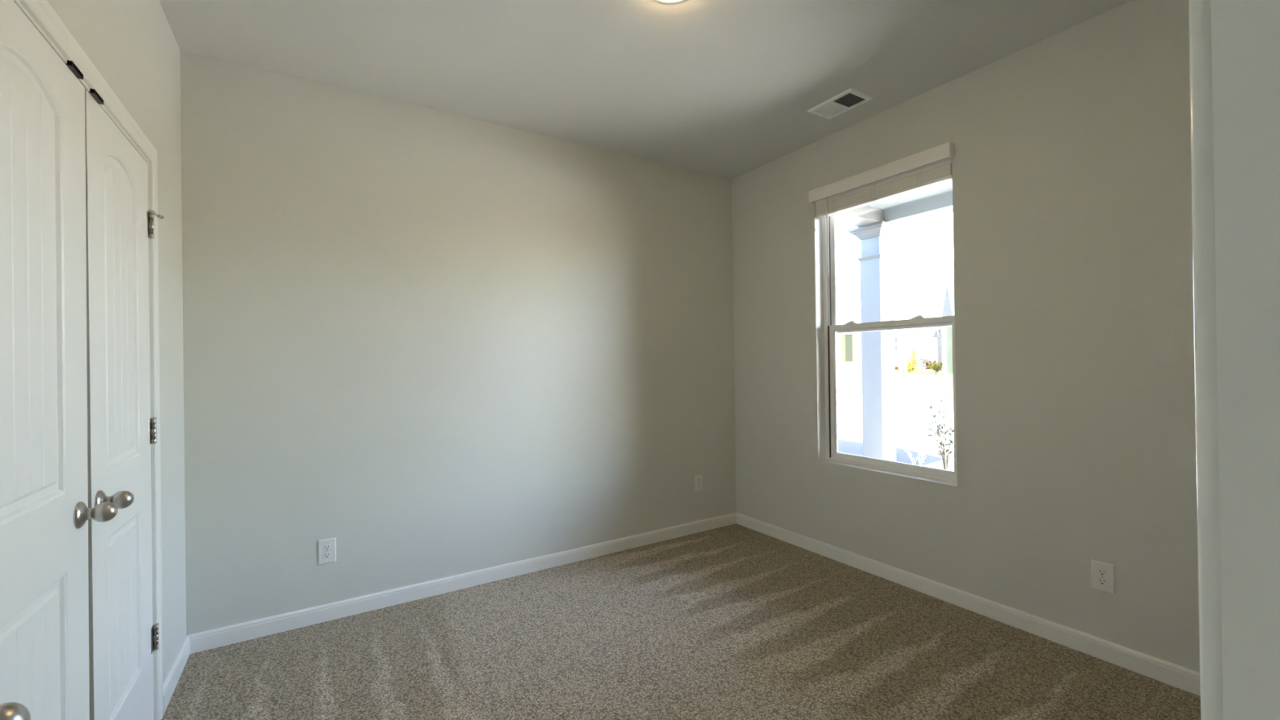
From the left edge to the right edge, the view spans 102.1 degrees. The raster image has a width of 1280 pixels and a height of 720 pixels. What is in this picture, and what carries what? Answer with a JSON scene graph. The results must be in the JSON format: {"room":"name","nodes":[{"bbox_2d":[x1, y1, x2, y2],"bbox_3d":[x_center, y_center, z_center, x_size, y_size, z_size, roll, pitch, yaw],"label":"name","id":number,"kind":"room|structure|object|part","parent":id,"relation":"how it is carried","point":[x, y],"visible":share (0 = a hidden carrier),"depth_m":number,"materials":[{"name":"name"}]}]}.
{"room":"empty bedroom","nodes":[
{"label":"empty bedroom","id":0,"kind":"room"},
{"bbox_2d":[46,0,186,683],"bbox_3d":[-1.318,-0.054,1.041,0.115,2.740,3.014,-1,0,-32],"label":"wall","id":1,"kind":"structure","parent":0,"point":[132,44],"depth_m":2.05,"materials":[{"name":"paint"}]},
{"bbox_2d":[0,0,117,719],"bbox_3d":[-1.260,0.291,1.093,0.105,2.023,0.646,-1,0,-32],"label":"door","id":2,"kind":"structure","parent":1,"relation":"in","point":[45,513],"depth_m":1.14,"materials":[{"name":"white paint"}]},
{"bbox_3d":[-1.371,0.388,1.318,0.057,0.050,0.050,-1,0,-32],"label":"knob","id":3,"kind":"part","parent":2,"relation":"part of","materials":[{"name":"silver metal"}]},
{"bbox_2d":[13,0,163,719],"bbox_3d":[-1.488,0.263,1.329,0.129,2.112,1.360,-1,0,-32],"label":"door frame","id":4,"kind":"structure","parent":1,"relation":"attached to","point":[40,13],"depth_m":1.88,"materials":[{"name":"white paint"}]},
{"bbox_3d":[-1.422,-0.724,1.283,0.040,0.013,0.072,-1,0,-32],"label":"catch plate","id":5,"kind":"part","parent":4,"relation":"part of","materials":[{"name":"grey metal"}]},
{"bbox_3d":[-1.503,-0.722,1.410,0.040,0.013,0.070,-1,0,-32],"label":"catch plate","id":6,"kind":"part","parent":4,"relation":"part of","materials":[{"name":"grey metal"}]},
{"bbox_2d":[84,88,164,719],"bbox_3d":[-1.612,0.298,1.653,0.105,2.023,0.659,-1,0,-32],"label":"door","id":7,"kind":"structure","parent":1,"relation":"in","point":[123,637],"depth_m":1.58,"materials":[{"name":"white paint"}]},
{"bbox_3d":[-1.447,0.390,1.438,0.057,0.050,0.050,-1,0,-32],"label":"knob","id":8,"kind":"part","parent":7,"relation":"part of","materials":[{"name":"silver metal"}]},
{"bbox_2d":[163,635,190,713],"bbox_3d":[-1.919,1.286,2.140,0.014,0.083,0.488,-1,0,-32],"label":"baseboard","id":9,"kind":"structure","parent":1,"relation":"attached to","point":[171,680],"depth_m":2.11,"materials":[{"name":"white paint"}]},
{"bbox_2d":[179,49,736,635],"bbox_3d":[-1.073,-0.001,3.047,4.237,2.840,0.120,-1,0,-32],"label":"wall","id":10,"kind":"structure","parent":0,"point":[430,344],"depth_m":2.89,"materials":[{"name":"paint"}]},
{"bbox_2d":[318,537,336,564],"bbox_3d":[-1.593,0.974,2.632,0.078,0.124,0.008,-1,0,-32],"label":"wall outlet","id":11,"kind":"object","parent":10,"relation":"attached to","point":[326,548],"visible":1,"depth_m":2.63,"materials":[{"name":"white plastic"}]},
{"bbox_2d":[323,544,330,551],"bbox_3d":[-1.592,0.955,2.631,0.034,0.028,0.003,-1,0,-32],"label":"receptacle","id":12,"kind":"object","parent":11,"relation":"attached to","point":[326,547],"depth_m":2.63,"materials":[{"name":"white plastic"}]},
{"bbox_2d":[323,551,331,558],"bbox_3d":[-1.591,0.994,2.631,0.034,0.028,0.003,-1,0,-32],"label":"receptacle","id":13,"kind":"object","parent":11,"relation":"attached to","point":[326,554],"depth_m":2.63,"materials":[{"name":"white plastic"}]},
{"bbox_2d":[186,512,736,653],"bbox_3d":[-0.639,1.272,3.226,3.337,0.083,0.014,-1,0,-32],"label":"baseboard","id":14,"kind":"structure","parent":10,"relation":"attached to","point":[245,631],"depth_m":2.87,"materials":[{"name":"white paint"}]},
{"bbox_2d":[694,474,702,491],"bbox_3d":[0.445,0.930,3.917,0.078,0.124,0.008,-1,0,-32],"label":"wall outlet","id":15,"kind":"object","parent":10,"relation":"attached to","point":[698,478],"visible":1,"depth_m":3.91,"materials":[{"name":"white plastic"}]},
{"bbox_2d":[159,0,1131,179],"bbox_3d":[0.316,-1.508,0.814,4.237,0.120,5.410,-1,0,-32],"label":"ceiling","id":16,"kind":"structure","parent":0,"point":[727,89],"depth_m":2.42,"materials":[{"name":"paint"}]},
{"bbox_2d":[656,0,684,3],"bbox_3d":[0.122,-1.428,1.993,0.188,0.027,0.188,-1,0,-32],"label":"ceiling light","id":17,"kind":"object","parent":16,"relation":"in","point":[660,1],"visible":1,"depth_m":2.07,"materials":[{"name":"white glass"}]},
{"bbox_2d":[807,88,873,119],"bbox_3d":[1.133,-1.446,2.937,0.198,0.012,0.292,-1,0,-32],"label":"ceiling vent","id":18,"kind":"object","parent":16,"relation":"in","point":[851,98],"visible":1,"depth_m":2.92,"materials":[{"name":"white metal"}]},
{"bbox_2d":[160,523,1200,719],"bbox_3d":[0.391,1.341,0.768,4.257,0.100,5.310,-1,0,-32],"label":"floor","id":19,"kind":"structure","parent":0,"point":[735,621],"depth_m":2.26,"materials":[{"name":"carpet"}]},
{"bbox_2d":[731,0,1199,672],"bbox_3d":[0.516,-0.133,4.641,0.155,3.470,11.700,-1,0,-32],"label":"wall","id":20,"kind":"structure","parent":0,"point":[1072,182],"depth_m":2.38,"materials":[{"name":"paint"}]},
{"bbox_2d":[813,158,957,486],"bbox_3d":[1.474,-0.208,3.117,0.150,1.746,0.885,-1,0,-32],"label":"window","id":21,"kind":"structure","parent":20,"relation":"in","point":[826,316],"depth_m":3.45,"materials":[{"name":"white plastic"}]},
{"bbox_2d":[808,142,953,275],"bbox_3d":[1.409,-0.839,3.087,0.101,0.575,0.906,-1,0,-32],"label":"window blind","id":22,"kind":"object","parent":21,"relation":"attached to","point":[932,166],"visible":0.94,"depth_m":3.02,"materials":[{"name":"white wood"}]},
{"bbox_3d":[1.262,-0.995,3.337,0.037,0.096,0.026,-1,0,-32],"label":"ladder cord","id":23,"kind":"part","parent":22,"relation":"part of","materials":[{"name":"white fabric"}]},
{"bbox_3d":[1.408,-0.998,3.104,0.037,0.096,0.026,-1,0,-32],"label":"ladder cord","id":24,"kind":"part","parent":22,"relation":"part of","materials":[{"name":"white fabric"}]},
{"bbox_3d":[1.427,-0.963,3.100,0.054,0.018,0.862,-1,0,-32],"label":"rail","id":25,"kind":"part","parent":22,"relation":"part of","materials":[{"name":"white wood"}]},
{"bbox_3d":[1.558,-1.000,2.867,0.037,0.096,0.026,-1,0,-32],"label":"ladder cord","id":26,"kind":"part","parent":22,"relation":"part of","materials":[{"name":"white fabric"}]},
{"bbox_3d":[1.515,-0.619,3.145,0.024,0.872,0.826,-1,0,-32],"label":"sash","id":27,"kind":"part","parent":21,"relation":"part of","materials":[{"name":"white plastic"}]},
{"bbox_3d":[1.505,0.207,3.129,0.019,0.887,0.826,-1,0,-32],"label":"sash","id":28,"kind":"part","parent":21,"relation":"part of","materials":[{"name":"white plastic"}]},
{"bbox_2d":[736,512,1199,696],"bbox_3d":[1.566,1.240,2.843,0.014,0.083,3.014,-1,0,-32],"label":"baseboard","id":29,"kind":"structure","parent":20,"relation":"attached to","point":[1186,679],"depth_m":2.50,"materials":[{"name":"white paint"}]},
{"bbox_2d":[1091,560,1115,594],"bbox_3d":[1.970,0.924,2.202,0.008,0.124,0.078,-1,0,-32],"label":"wall outlet","id":30,"kind":"object","parent":20,"relation":"attached to","point":[1103,575],"visible":1,"depth_m":2.20,"materials":[{"name":"white plastic"}]},
{"bbox_2d":[1097,577,1107,586],"bbox_3d":[1.968,0.944,2.201,0.003,0.028,0.034,-1,0,-32],"label":"receptacle","id":31,"kind":"object","parent":30,"relation":"attached to","point":[1100,581],"depth_m":2.20,"materials":[{"name":"white plastic"}]},
{"bbox_2d":[1097,568,1107,576],"bbox_3d":[1.968,0.905,2.201,0.003,0.028,0.034,-1,0,-32],"label":"receptacle","id":32,"kind":"object","parent":30,"relation":"attached to","point":[1100,571],"depth_m":2.20,"materials":[{"name":"white plastic"}]},
{"bbox_3d":[0.595,-0.083,0.398,4.237,2.740,0.116,-1,0,-32],"label":"wall","id":33,"kind":"structure","parent":0,"visible":0},
{"bbox_2d":[0,702,31,719],"bbox_3d":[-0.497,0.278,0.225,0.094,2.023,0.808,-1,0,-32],"label":"door knob","id":34,"kind":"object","parent":33,"relation":"in","point":[8,710],"depth_m":0.53,"materials":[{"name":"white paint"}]},
{"bbox_2d":[1188,0,1279,719],"bbox_3d":[0.038,0.239,0.052,0.909,2.109,0.132,-1,0,-32],"label":"door frame","id":35,"kind":"structure","parent":33,"relation":"attached to","point":[1234,45],"depth_m":0.30,"materials":[{"name":"white paint"}]},
{"label":"outside","id":36,"kind":"structure","parent":0,"visible":0},
{"bbox_3d":[38.463,1.220,65.595,45.000,0.710,190.000,-1,0,-32],"label":"ground","id":37,"kind":"structure","parent":36,"visible":0},
{"bbox_2d":[835,281,897,370],"bbox_3d":[23.558,-3.493,58.209,9.800,9.100,11.300,-1,0,-32],"label":"house","id":38,"kind":"structure","parent":37,"relation":"on","point":[848,345],"depth_m":53.44,"materials":[{"name":"white"}]},
{"bbox_3d":[21.436,-1.257,53.037,0.029,2.707,0.827,-1,0,-32],"label":"pane","id":39,"kind":"part","parent":38,"relation":"part of","materials":[{"name":"green glass"}]},
{"bbox_2d":[893,279,946,371],"bbox_3d":[28.375,-3.285,50.289,9.300,8.500,6.820,-1,0,-32],"label":"house","id":40,"kind":"structure","parent":37,"relation":"on","point":[912,298],"depth_m":47.15,"materials":[{"name":"white"}]},
{"bbox_3d":[25.373,0.418,46.850,0.019,0.956,0.599,-1,0,-32],"label":"pane","id":41,"kind":"part","parent":40,"relation":"part of","materials":[{"name":"white glass"}]},
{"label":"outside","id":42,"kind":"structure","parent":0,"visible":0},
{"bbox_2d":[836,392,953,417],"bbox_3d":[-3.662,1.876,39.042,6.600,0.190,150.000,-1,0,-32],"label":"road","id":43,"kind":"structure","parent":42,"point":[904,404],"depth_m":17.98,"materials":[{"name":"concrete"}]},
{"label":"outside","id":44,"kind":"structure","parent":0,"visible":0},
{"bbox_2d":[837,414,954,460],"bbox_3d":[-2.712,1.793,18.956,9.610,0.200,85.000,-1,0,-32],"label":"driveway","id":45,"kind":"structure","parent":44,"point":[911,436],"depth_m":10.95,"materials":[{"name":"concrete"}]},
{"bbox_2d":[837,432,954,471],"bbox_3d":[4.628,1.552,8.572,3.660,0.012,8.800,-1,0,-32],"label":"planting bed","id":46,"kind":"object","parent":45,"relation":"on","point":[847,444],"visible":0.11,"depth_m":8.63,"materials":[{"name":"white"}]},
{"bbox_2d":[900,448,928,465],"bbox_3d":[3.692,1.371,6.895,0.366,0.357,0.381,-1,0,-32],"label":"plant","id":47,"kind":"object","parent":46,"relation":"on","point":[918,462],"visible":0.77,"depth_m":6.85,"materials":[{"name":"grey plant"}]},
{"bbox_2d":[920,394,954,470],"bbox_3d":[4.175,1.024,7.081,0.689,1.076,0.610,-1,0,-32],"label":"shrub","id":48,"kind":"object","parent":46,"relation":"on","point":[943,451],"visible":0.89,"depth_m":7.11,"materials":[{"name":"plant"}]},
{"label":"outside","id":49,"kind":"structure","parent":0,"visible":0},
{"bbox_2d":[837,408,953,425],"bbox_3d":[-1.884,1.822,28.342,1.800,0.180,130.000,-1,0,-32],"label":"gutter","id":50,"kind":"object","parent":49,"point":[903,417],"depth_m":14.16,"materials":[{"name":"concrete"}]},
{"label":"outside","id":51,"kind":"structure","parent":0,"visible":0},
{"bbox_2d":[836,370,953,398],"bbox_3d":[9.278,1.568,47.200,24.000,0.700,190.000,-1,0,-32],"label":"lawn","id":52,"kind":"structure","parent":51,"point":[913,384],"depth_m":29.64,"materials":[{"name":"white plant"}]},
{"bbox_2d":[894,364,900,372],"bbox_3d":[22.654,0.672,45.563,0.966,0.771,0.724,-1,0,-32],"label":"shrub","id":53,"kind":"object","parent":52,"relation":"on","point":[896,367],"visible":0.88,"depth_m":45.44,"materials":[{"name":"brown plant"}]},
{"bbox_2d":[901,360,906,371],"bbox_3d":[23.193,0.454,45.524,0.375,1.171,0.406,-1,0,-32],"label":"evergreen tree","id":54,"kind":"object","parent":52,"relation":"on","point":[903,368],"visible":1,"depth_m":45.45,"materials":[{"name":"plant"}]},
{"bbox_2d":[906,348,911,372],"bbox_3d":[23.100,0.017,44.373,0.485,2.064,0.458,-1,0,-32],"label":"evergreen tree","id":55,"kind":"object","parent":52,"relation":"on","point":[908,368],"visible":1,"depth_m":44.30,"materials":[{"name":"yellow plant"}]},
{"bbox_2d":[910,343,919,371],"bbox_3d":[23.951,-0.235,45.233,0.864,2.510,0.947,-1,0,-32],"label":"evergreen tree","id":56,"kind":"object","parent":52,"relation":"on","point":[913,359],"visible":0.9,"depth_m":45.09,"materials":[{"name":"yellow plant"}]},
{"bbox_2d":[920,355,937,373],"bbox_3d":[23.655,0.311,42.419,1.234,1.478,1.049,-1,0,18],"label":"shrub","id":57,"kind":"object","parent":52,"relation":"on","point":[926,361],"visible":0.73,"depth_m":42.31,"materials":[{"name":"brown plant"}]},
{"bbox_2d":[927,360,944,373],"bbox_3d":[23.249,0.576,40.306,1.351,0.997,1.346,-1,0,-32],"label":"shrub","id":58,"kind":"object","parent":52,"relation":"on","point":[935,366],"visible":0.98,"depth_m":40.23,"materials":[{"name":"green plant"}]},
{"bbox_2d":[942,282,954,374],"bbox_3d":[25.726,-2.313,38.756,5.100,6.955,3.431,-1,0,-32],"label":"house","id":59,"kind":"structure","parent":52,"relation":"on","point":[948,303],"depth_m":38.52,"materials":[{"name":"grey"}]},
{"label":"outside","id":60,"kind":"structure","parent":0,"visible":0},
{"bbox_3d":[2.553,1.500,4.989,3.630,0.150,3.250,-1,0,-32],"label":"floor","id":61,"kind":"structure","parent":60,"visible":0},
{"bbox_2d":[847,221,905,461],"bbox_3d":[3.113,-0.154,6.771,0.506,3.153,0.506,-1,0,-32],"label":"porch column","id":62,"kind":"structure","parent":61,"relation":"on","point":[876,261],"depth_m":6.67,"materials":[{"name":"grey paint"}]},
{"bbox_2d":[835,180,952,226],"bbox_3d":[0.837,-2.012,2.620,12.250,0.595,15.500,-1,0,-32],"label":"porch roof","id":63,"kind":"structure","parent":62,"relation":"on","point":[936,200],"depth_m":6.21,"materials":[{"name":"grey paint"}]}
]}

